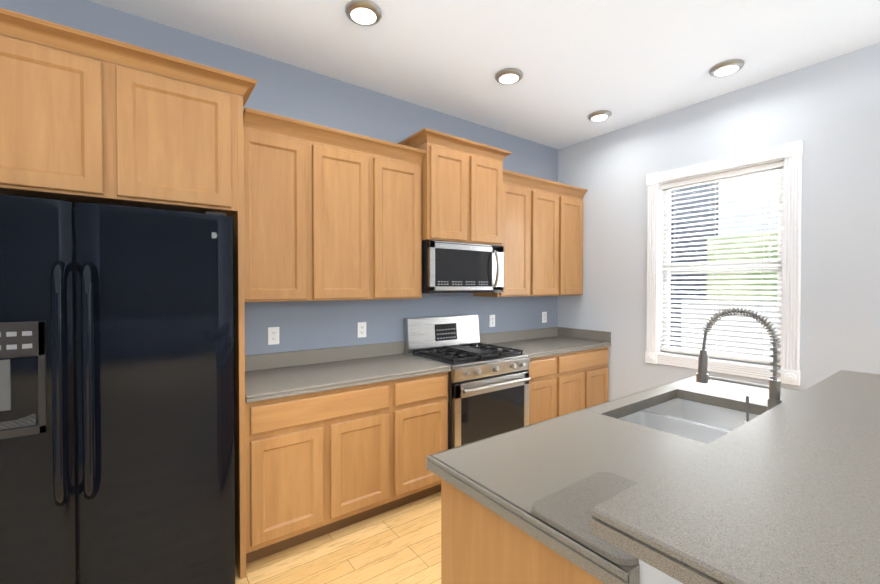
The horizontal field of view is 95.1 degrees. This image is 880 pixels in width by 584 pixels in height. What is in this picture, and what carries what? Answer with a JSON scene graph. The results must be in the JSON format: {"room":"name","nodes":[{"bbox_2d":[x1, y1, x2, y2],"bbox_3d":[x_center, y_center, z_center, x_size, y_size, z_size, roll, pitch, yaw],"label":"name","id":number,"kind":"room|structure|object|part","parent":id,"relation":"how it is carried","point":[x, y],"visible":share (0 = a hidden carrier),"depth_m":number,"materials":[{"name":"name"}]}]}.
{"room":"kitchen","nodes":[
{"label":"kitchen","id":0,"kind":"room"},
{"bbox_2d":[0,0,557,355],"bbox_3d":[-1.109,-0.063,2.769,6.120,2.970,0.120,-1,1,-36],"label":"wall","id":1,"kind":"structure","parent":0,"point":[288,90],"depth_m":2.92,"materials":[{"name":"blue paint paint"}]},
{"bbox_2d":[268,327,278,344],"bbox_3d":[-1.111,0.293,2.691,0.072,0.116,0.010,-1,1,-36],"label":"electrical outlet","id":2,"kind":"object","parent":1,"relation":"attached to","point":[273,335],"visible":1,"depth_m":2.69,"materials":[{"name":"white plastic"}]},
{"bbox_2d":[243,107,314,301],"bbox_3d":[-1.075,-0.488,2.501,0.422,1.086,0.340,-1,1,-36],"label":"upper cabinet","id":3,"kind":"object","parent":1,"relation":"attached to","point":[279,196],"depth_m":2.38,"materials":[{"name":"brown wood"}]},
{"bbox_3d":[-0.702,-0.991,2.746,1.212,0.085,0.374,-1,1,-36],"label":"crown","id":4,"kind":"part","parent":3,"relation":"part of","materials":[{"name":"brown wood"}]},
{"bbox_2d":[311,123,374,300],"bbox_3d":[-0.734,-0.491,2.750,0.422,1.086,0.340,-1,1,-36],"label":"upper cabinet","id":5,"kind":"object","parent":1,"relation":"attached to","point":[332,213],"depth_m":2.63,"materials":[{"name":"brown wood"}]},
{"bbox_2d":[357,322,365,337],"bbox_3d":[-0.594,0.288,3.069,0.072,0.116,0.010,-1,1,-36],"label":"electrical outlet","id":6,"kind":"object","parent":1,"relation":"attached to","point":[361,327],"visible":1,"depth_m":3.06,"materials":[{"name":"white plastic"}]},
{"bbox_2d":[375,139,425,298],"bbox_3d":[-0.393,-0.494,2.999,0.422,1.086,0.340,-1,1,-36],"label":"upper cabinet","id":7,"kind":"object","parent":1,"relation":"attached to","point":[398,167],"depth_m":2.87,"materials":[{"name":"brown wood"}]},
{"bbox_2d":[397,128,511,245],"bbox_3d":[0.122,-0.784,3.311,0.884,0.785,0.439,-1,1,-36],"label":"upper cabinet","id":8,"kind":"object","parent":1,"relation":"attached to","point":[462,190],"visible":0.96,"depth_m":3.11,"materials":[{"name":"brown wood"}]},
{"bbox_3d":[0.122,-1.141,3.306,0.884,0.070,0.439,-1,1,-36],"label":"crown","id":9,"kind":"part","parent":8,"relation":"part of","materials":[{"name":"brown wood"}]},
{"bbox_2d":[422,240,503,292],"bbox_3d":[0.135,-0.190,3.311,0.760,0.390,0.462,-1,1,-36],"label":"microwave","id":10,"kind":"object","parent":8,"relation":"attached to","point":[452,267],"visible":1,"depth_m":3.13,"materials":[{"name":"silver metal"}]},
{"bbox_3d":[0.464,-0.195,3.308,0.034,0.306,0.069,-1,1,-36],"label":"handle","id":11,"kind":"part","parent":10,"relation":"part of","materials":[{"name":"silver metal"}]},
{"bbox_2d":[489,315,494,326],"bbox_3d":[0.504,0.277,3.871,0.072,0.116,0.010,-1,1,-36],"label":"electrical outlet","id":12,"kind":"object","parent":1,"relation":"attached to","point":[491,320],"visible":1,"depth_m":3.86,"materials":[{"name":"white plastic"}]},
{"bbox_2d":[473,169,587,296],"bbox_3d":[0.914,-0.507,3.933,1.227,1.086,0.374,-1,1,-36],"label":"upper cabinet","id":13,"kind":"object","parent":1,"relation":"attached to","point":[543,235],"visible":0.73,"depth_m":3.78,"materials":[{"name":"brown wood"}]},
{"bbox_3d":[0.914,-1.007,3.926,1.227,0.085,0.374,-1,1,-36],"label":"crown","id":14,"kind":"part","parent":13,"relation":"part of","materials":[{"name":"brown wood"}]},
{"bbox_2d":[542,312,546,322],"bbox_3d":[1.122,0.271,4.322,0.072,0.116,0.010,-1,1,-36],"label":"electrical outlet","id":15,"kind":"object","parent":1,"relation":"attached to","point":[544,317],"visible":1,"depth_m":4.32,"materials":[{"name":"white plastic"}]},
{"bbox_2d":[245,341,403,372],"bbox_3d":[-0.818,0.456,2.901,1.294,0.100,0.020,-1,1,-36],"label":"backsplash","id":16,"kind":"structure","parent":0,"relation":"attached to","point":[346,353],"depth_m":2.86,"materials":[{"name":"grey stone"}]},
{"bbox_2d":[235,492,440,583],"bbox_3d":[1.581,1.501,-0.892,6.120,0.060,9.240,-1,1,-36],"label":"floor","id":17,"kind":"structure","parent":0,"point":[400,545],"depth_m":2.19,"materials":[{"name":"brown wood"}]},
{"bbox_2d":[0,194,234,583],"bbox_3d":[-1.511,0.540,1.852,0.910,1.789,0.860,-1,1,-36],"label":"fridge","id":18,"kind":"object","parent":17,"relation":"on","point":[116,396],"visible":1,"depth_m":1.58,"materials":[{"name":"black metal"}]},
{"bbox_3d":[-1.528,0.308,1.388,0.248,0.405,0.010,-1,1,-36],"label":"dispenser frame","id":19,"kind":"part","parent":18,"relation":"part of","materials":[{"name":"black plastic"}]},
{"bbox_2d":[0,8,257,578],"bbox_3d":[-1.559,0.197,1.938,1.138,2.473,0.694,-1,1,-36],"label":"tall cabinet","id":20,"kind":"object","parent":17,"relation":"on","point":[86,117],"visible":0.85,"depth_m":1.71,"materials":[{"name":"brown wood"}]},
{"bbox_3d":[-1.559,-1.004,1.921,1.138,0.072,0.694,-1,1,-36],"label":"crown","id":21,"kind":"part","parent":20,"relation":"part of","materials":[{"name":"brown wood"}]},
{"bbox_2d":[245,381,396,563],"bbox_3d":[-0.822,0.988,2.527,0.838,0.874,0.630,-1,1,-36],"label":"base cabinet","id":22,"kind":"object","parent":17,"relation":"on","point":[337,438],"depth_m":2.25,"materials":[{"name":"brown wood"}]},
{"bbox_2d":[245,353,450,404],"bbox_3d":[-0.634,0.529,2.650,1.294,0.039,0.644,-1,1,-36],"label":"countertop","id":23,"kind":"structure","parent":22,"relation":"on","point":[294,380],"depth_m":2.50,"materials":[{"name":"grey stone"}]},
{"bbox_2d":[397,373,447,507],"bbox_3d":[-0.299,0.983,2.909,0.456,0.874,0.630,-1,1,-36],"label":"base cabinet","id":24,"kind":"object","parent":17,"relation":"on","point":[422,402],"depth_m":2.65,"materials":[{"name":"brown wood"}]},
{"bbox_2d":[404,315,530,448],"bbox_3d":[0.227,0.816,3.224,0.760,1.200,0.717,-1,1,-36],"label":"gas range","id":25,"kind":"object","parent":17,"relation":"on","point":[488,391],"visible":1,"depth_m":3.04,"materials":[{"name":"silver metal"}]},
{"bbox_3d":[0.226,0.713,3.224,0.640,0.875,0.604,-1,1,-36],"label":"glass","id":26,"kind":"part","parent":25,"relation":"part of","materials":[{"name":"black glass"}]},
{"bbox_3d":[0.422,0.679,2.954,0.660,0.025,0.054,-1,1,-36],"label":"handle","id":27,"kind":"part","parent":25,"relation":"part of","materials":[{"name":"silver metal"}]},
{"bbox_2d":[479,327,610,424],"bbox_3d":[0.999,0.900,3.847,1.213,1.015,0.643,-1,1,-36],"label":"base cabinet","id":28,"kind":"object","parent":17,"relation":"on","point":[568,369],"visible":0.54,"depth_m":3.67,"materials":[{"name":"brown wood"}]},
{"bbox_2d":[479,327,610,358],"bbox_3d":[0.999,0.463,3.842,1.213,0.140,0.643,-1,1,-36],"label":"countertop","id":29,"kind":"structure","parent":28,"relation":"on","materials":[{"name":"grey stone"}]},
{"bbox_2d":[426,307,879,583],"bbox_3d":[1.091,0.750,1.409,2.145,1.380,1.170,-1,1,-36],"label":"kitchen island","id":30,"kind":"object","parent":17,"relation":"on","point":[701,476],"visible":1,"depth_m":0.99,"materials":[{"name":"maple"},{"name":"grey speckled quartz countertop"},{"name":"white paint"}]},
{"bbox_2d":[429,376,801,583],"bbox_3d":[0.983,0.547,1.634,2.038,0.048,0.664,-1,1,-36],"label":"island countertop","id":31,"kind":"structure","parent":30,"relation":"on","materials":[{"name":"grey stone"}]},
{"bbox_2d":[618,398,758,443],"bbox_3d":[1.107,0.675,1.754,0.746,0.210,0.486,-1,1,-36],"label":"sink","id":32,"kind":"object","parent":31,"relation":"in","point":[700,420],"depth_m":1.92,"materials":[{"name":"white ceramic"}]},
{"bbox_2d":[696,307,781,423],"bbox_3d":[1.109,0.291,1.537,0.191,0.466,0.288,-1,1,-36],"label":"faucet","id":33,"kind":"object","parent":31,"relation":"on","point":[774,387],"depth_m":1.52,"materials":[{"name":"silver metal"}]},
{"bbox_2d":[88,0,879,148],"bbox_3d":[1.581,-1.529,-0.932,6.120,0.060,9.240,-1,1,-36],"label":"ceiling","id":34,"kind":"structure","parent":0,"point":[625,63],"depth_m":2.52,"materials":[{"name":"white paint"}]},
{"bbox_2d":[345,0,381,25],"bbox_3d":[-0.420,-1.520,2.213,0.200,0.040,0.200,-1,1,-36],"label":"recessed light","id":35,"kind":"object","parent":34,"relation":"in","point":[364,12],"visible":1,"depth_m":2.18,"materials":[{"name":"silver metal"}]},
{"bbox_2d":[495,68,522,84],"bbox_3d":[0.492,-1.529,2.880,0.200,0.040,0.200,-1,1,-36],"label":"recessed light","id":36,"kind":"object","parent":34,"relation":"in","point":[508,76],"visible":1,"depth_m":2.84,"materials":[{"name":"silver metal"}]},
{"bbox_2d":[587,110,611,121],"bbox_3d":[1.405,-1.538,3.546,0.200,0.040,0.200,-1,1,-36],"label":"recessed light","id":37,"kind":"object","parent":34,"relation":"in","point":[599,116],"visible":1,"depth_m":3.50,"materials":[{"name":"silver metal"}]},
{"bbox_2d":[709,59,744,76],"bbox_3d":[1.971,-1.528,2.771,0.200,0.040,0.200,-1,1,-36],"label":"recessed light","id":38,"kind":"object","parent":34,"relation":"in","point":[726,68],"visible":1,"depth_m":2.73,"materials":[{"name":"silver metal"}]},
{"bbox_2d":[557,42,879,400],"bbox_3d":[4.003,-0.038,0.857,0.120,2.970,9.000,-1,1,-36],"label":"wall","id":39,"kind":"structure","parent":0,"point":[827,112],"depth_m":2.87,"materials":[{"name":"grey paint"}]},
{"bbox_2d":[645,140,802,385],"bbox_3d":[2.229,-0.204,3.250,0.150,1.698,1.068,-1,1,-36],"label":"window unit","id":40,"kind":"structure","parent":39,"relation":"in","point":[787,261],"depth_m":3.17,"materials":[{"name":"white paint"}]},
{"bbox_3d":[2.271,-0.205,3.281,0.045,1.486,0.856,-1,1,-36],"label":"sash frame","id":41,"kind":"part","parent":40,"relation":"part of","materials":[{"name":"white plastic"}]},
{"bbox_3d":[2.273,-0.205,3.282,0.004,1.396,0.766,-1,1,-36],"label":"glass pane","id":42,"kind":"part","parent":40,"relation":"part of","materials":[{"name":"clear glass"}]},
{"label":"outside","id":43,"kind":"structure","parent":0,"visible":0},
{"bbox_2d":[670,182,718,346],"bbox_3d":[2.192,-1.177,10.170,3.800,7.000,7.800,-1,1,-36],"label":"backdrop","id":44,"kind":"structure","parent":43,"point":[693,217],"depth_m":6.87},
{"bbox_2d":[681,299,776,356],"bbox_3d":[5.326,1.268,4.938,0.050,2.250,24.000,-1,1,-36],"label":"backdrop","id":45,"kind":"structure","parent":43,"point":[743,316],"depth_m":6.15,"materials":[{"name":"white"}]},
{"bbox_2d":[707,233,777,300],"bbox_3d":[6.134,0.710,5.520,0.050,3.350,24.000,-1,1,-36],"label":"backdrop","id":46,"kind":"structure","parent":43,"point":[748,258],"depth_m":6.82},
{"bbox_2d":[718,171,778,235],"bbox_3d":[6.537,-2.618,5.771,0.050,10.000,24.000,-1,1,-36],"label":"sky","id":47,"kind":"structure","parent":43,"point":[747,204],"depth_m":7.17,"materials":[{"name":"white"}]}
]}

